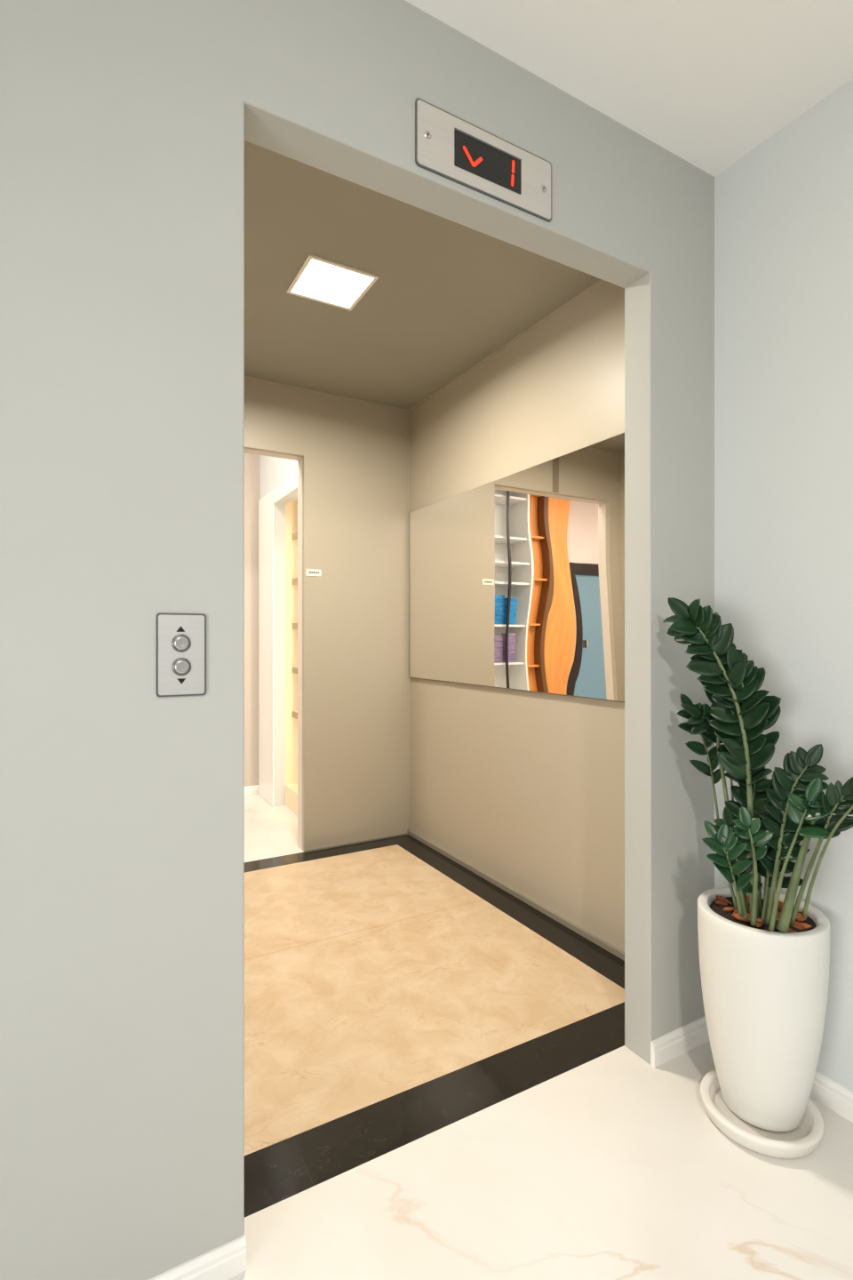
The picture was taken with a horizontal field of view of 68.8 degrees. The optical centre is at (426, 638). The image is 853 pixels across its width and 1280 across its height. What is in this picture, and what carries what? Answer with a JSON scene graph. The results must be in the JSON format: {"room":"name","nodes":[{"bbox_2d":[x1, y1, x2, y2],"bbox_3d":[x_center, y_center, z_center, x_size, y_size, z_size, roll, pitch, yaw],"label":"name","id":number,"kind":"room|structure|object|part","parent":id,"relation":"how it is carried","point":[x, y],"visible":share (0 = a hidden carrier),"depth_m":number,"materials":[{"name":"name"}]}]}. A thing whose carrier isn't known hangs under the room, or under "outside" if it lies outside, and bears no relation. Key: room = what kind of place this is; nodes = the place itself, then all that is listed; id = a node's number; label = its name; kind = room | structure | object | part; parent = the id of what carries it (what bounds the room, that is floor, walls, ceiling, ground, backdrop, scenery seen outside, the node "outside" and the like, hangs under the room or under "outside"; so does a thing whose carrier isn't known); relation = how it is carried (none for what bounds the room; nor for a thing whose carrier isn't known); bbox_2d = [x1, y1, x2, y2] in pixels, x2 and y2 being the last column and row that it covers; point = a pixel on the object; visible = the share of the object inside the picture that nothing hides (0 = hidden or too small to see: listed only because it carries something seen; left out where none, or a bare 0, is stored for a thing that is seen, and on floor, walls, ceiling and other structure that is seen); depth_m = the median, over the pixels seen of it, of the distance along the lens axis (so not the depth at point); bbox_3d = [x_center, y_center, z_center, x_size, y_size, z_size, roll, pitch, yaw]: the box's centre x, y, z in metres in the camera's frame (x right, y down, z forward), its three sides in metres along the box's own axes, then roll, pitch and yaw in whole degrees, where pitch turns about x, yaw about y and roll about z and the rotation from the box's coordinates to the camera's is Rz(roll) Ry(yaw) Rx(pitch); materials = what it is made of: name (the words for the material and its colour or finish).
{"room":"elevator lobby","nodes":[
{"label":"elevator lobby","id":0,"kind":"room"},
{"bbox_2d":[244,452,260,786],"bbox_3d":[-1.661,-0.287,4.951,0.713,2.875,1.019,0,0,-30],"label":"wall pier","id":1,"kind":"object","parent":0,"point":[252,461],"visible":0.07,"depth_m":4.58,"materials":[{"name":"beige paint"}]},
{"bbox_2d":[244,784,258,796],"bbox_3d":[-1.473,1.118,4.464,0.560,0.064,0.014,0,0,-30],"label":"baseboard","id":2,"kind":"object","parent":1,"relation":"attached to","point":[250,790],"visible":0.04,"depth_m":4.57,"materials":[{"name":"white"}]},
{"bbox_2d":[244,794,303,862],"bbox_3d":[-2.870,1.196,3.539,5.175,0.091,2.510,0,0,-30],"label":"floor","id":3,"kind":"structure","parent":0,"point":[270,831],"depth_m":3.72,"materials":[{"name":"white tile"}]},
{"bbox_2d":[285,496,297,814],"bbox_3d":[-0.545,0.092,4.065,0.521,2.116,0.903,0,0,-30],"label":"closet shelving","id":4,"kind":"object","parent":3,"relation":"on","point":[291,508],"visible":0.21,"depth_m":4.31,"materials":[{"name":"beige"}]},
{"bbox_2d":[244,140,624,1217],"bbox_3d":[-0.396,-0.090,2.417,1.772,2.548,2.087,0,0,-30],"label":"cabin","id":5,"kind":"object","parent":3,"relation":"on","point":[444,944],"visible":0.58,"depth_m":2.55,"materials":[{"name":"brown"}]},
{"bbox_3d":[-1.128,0.067,3.160,1.071,2.165,0.071,0,0,-30],"label":"door frame","id":6,"kind":"part","parent":5,"relation":"part of","materials":[{"name":"beige paint"}]},
{"bbox_2d":[305,568,321,576],"bbox_3d":[-0.610,-0.355,3.372,0.085,0.036,0.004,0,0,-30],"label":"plate","id":7,"kind":"object","parent":5,"relation":"attached to","point":[308,572],"visible":1,"depth_m":3.37,"materials":[{"name":"white plastic"}]},
{"bbox_3d":[-0.868,-0.096,3.247,1.772,2.491,0.034,0,0,-30],"label":"panel","id":8,"kind":"part","parent":5,"relation":"part of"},
{"bbox_2d":[286,254,379,311],"bbox_3d":[-0.359,-1.338,2.357,0.269,0.006,0.269,0,0,-30],"label":"ceiling lamp","id":9,"kind":"object","parent":5,"relation":"attached to","point":[319,279],"visible":1,"depth_m":2.35,"materials":[{"name":"white plastic"}]},
{"bbox_3d":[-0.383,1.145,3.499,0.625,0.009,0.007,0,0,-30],"label":"skirting","id":10,"kind":"part","parent":5,"relation":"part of","materials":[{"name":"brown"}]},
{"bbox_3d":[-0.378,-1.352,2.386,1.772,0.023,2.016,0,0,-30],"label":"ceiling panel","id":11,"kind":"part","parent":5,"relation":"part of","materials":[{"name":"beige paint"}]},
{"bbox_3d":[0.384,1.137,2.799,0.016,0.025,1.981,0,0,-30],"label":"skirting","id":12,"kind":"part","parent":5,"relation":"part of","materials":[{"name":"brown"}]},
{"bbox_2d":[408,432,624,703],"bbox_3d":[0.368,-0.253,2.823,0.014,0.964,1.878,0,0,-30],"label":"wall mirror","id":13,"kind":"object","parent":5,"relation":"attached to","point":[516,580],"visible":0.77,"depth_m":2.68,"materials":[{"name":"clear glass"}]},
{"bbox_3d":[0.395,-0.078,2.805,0.014,2.525,1.981,0,0,-30],"label":"panel","id":14,"kind":"part","parent":5,"relation":"part of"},
{"bbox_2d":[260,455,297,806],"bbox_3d":[-0.888,-0.287,4.071,0.069,2.875,1.275,0,0,-30],"label":"wall","id":15,"kind":"structure","parent":0,"point":[275,471],"depth_m":4.28,"materials":[{"name":"white paint"}]},
{"bbox_2d":[258,472,297,806],"bbox_3d":[-0.920,0.066,4.044,0.014,2.168,1.255,0,0,-30],"label":"trim","id":16,"kind":"structure","parent":15,"relation":"attached to","point":[267,503],"depth_m":4.41,"materials":[{"name":"white wood"}]},
{"bbox_2d":[0,0,714,1279],"bbox_3d":[-0.631,-0.124,1.030,3.601,2.548,0.092,0,0,-30],"label":"wall","id":17,"kind":"structure","parent":0,"point":[125,125],"depth_m":1.08,"materials":[{"name":"grey paint"}]},
{"bbox_2d":[155,612,206,696],"bbox_3d":[-0.427,0.029,1.087,0.082,0.145,0.010,0,0,-30],"label":"panel","id":18,"kind":"object","parent":17,"relation":"attached to","point":[180,638],"visible":1,"depth_m":1.08,"materials":[{"name":"silver metal"}]},
{"bbox_2d":[148,1234,246,1279],"bbox_3d":[-1.251,1.123,0.617,2.114,0.053,0.014,0,0,-30],"label":"baseboard","id":19,"kind":"structure","parent":17,"relation":"attached to","point":[228,1260],"depth_m":1.11,"materials":[{"name":"white wood"}]},
{"bbox_2d":[415,97,551,222],"bbox_3d":[0.140,-1.075,1.411,0.374,0.142,0.008,0,0,-30],"label":"display","id":20,"kind":"object","parent":17,"relation":"attached to","point":[447,146],"visible":1,"depth_m":1.40,"materials":[{"name":"silver metal"}]},
{"bbox_2d":[650,1016,709,1067],"bbox_3d":[0.724,1.118,1.739,0.268,0.064,0.014,0,0,-30],"label":"baseboard","id":21,"kind":"structure","parent":17,"relation":"attached to","point":[665,1048],"depth_m":1.72,"materials":[{"name":"white wood"}]},
{"bbox_2d":[227,1040,852,1279],"bbox_3d":[0.328,1.196,-0.680,3.578,0.092,4.013,0,0,-30],"label":"floor","id":22,"kind":"structure","parent":0,"point":[615,1165],"depth_m":1.27,"materials":[{"name":"white stone"}]},
{"bbox_2d":[700,1068,824,1159],"bbox_3d":[0.798,1.131,1.493,0.262,0.038,0.262,0,0,-30],"label":"saucer","id":23,"kind":"object","parent":22,"relation":"on","point":[799,1142],"visible":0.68,"depth_m":1.43,"materials":[{"name":"white ceramic"}]},
{"bbox_2d":[663,597,852,1131],"bbox_3d":[0.835,0.518,1.455,0.314,1.243,0.514,0,0,-30],"label":"potted plant","id":24,"kind":"object","parent":23,"relation":"on","point":[764,955],"visible":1,"depth_m":1.44,"materials":[{"name":"green plant"}]},
{"bbox_3d":[0.816,0.900,1.519,0.284,0.479,0.284,0,0,-30],"label":"pot","id":25,"kind":"part","parent":24,"relation":"part of","materials":[{"name":"white ceramic"}]},
{"bbox_2d":[404,0,852,176],"bbox_3d":[0.350,-1.387,-0.720,3.578,0.092,3.922,0,0,-30],"label":"ceiling","id":26,"kind":"structure","parent":0,"point":[707,82],"depth_m":1.43,"materials":[{"name":"white paint"}]},
{"bbox_2d":[714,77,852,1091],"bbox_3d":[1.856,-0.124,0.135,0.115,2.548,3.922,0,0,-30],"label":"wall","id":27,"kind":"structure","parent":0,"point":[784,210],"depth_m":1.61,"materials":[{"name":"white paint"}]},
{"bbox_2d":[809,1071,852,1122],"bbox_3d":[1.800,1.118,0.103,0.014,0.064,3.922,0,0,-30],"label":"baseboard","id":28,"kind":"structure","parent":27,"relation":"attached to","point":[837,1098],"depth_m":1.52,"materials":[{"name":"white wood"}]}
]}

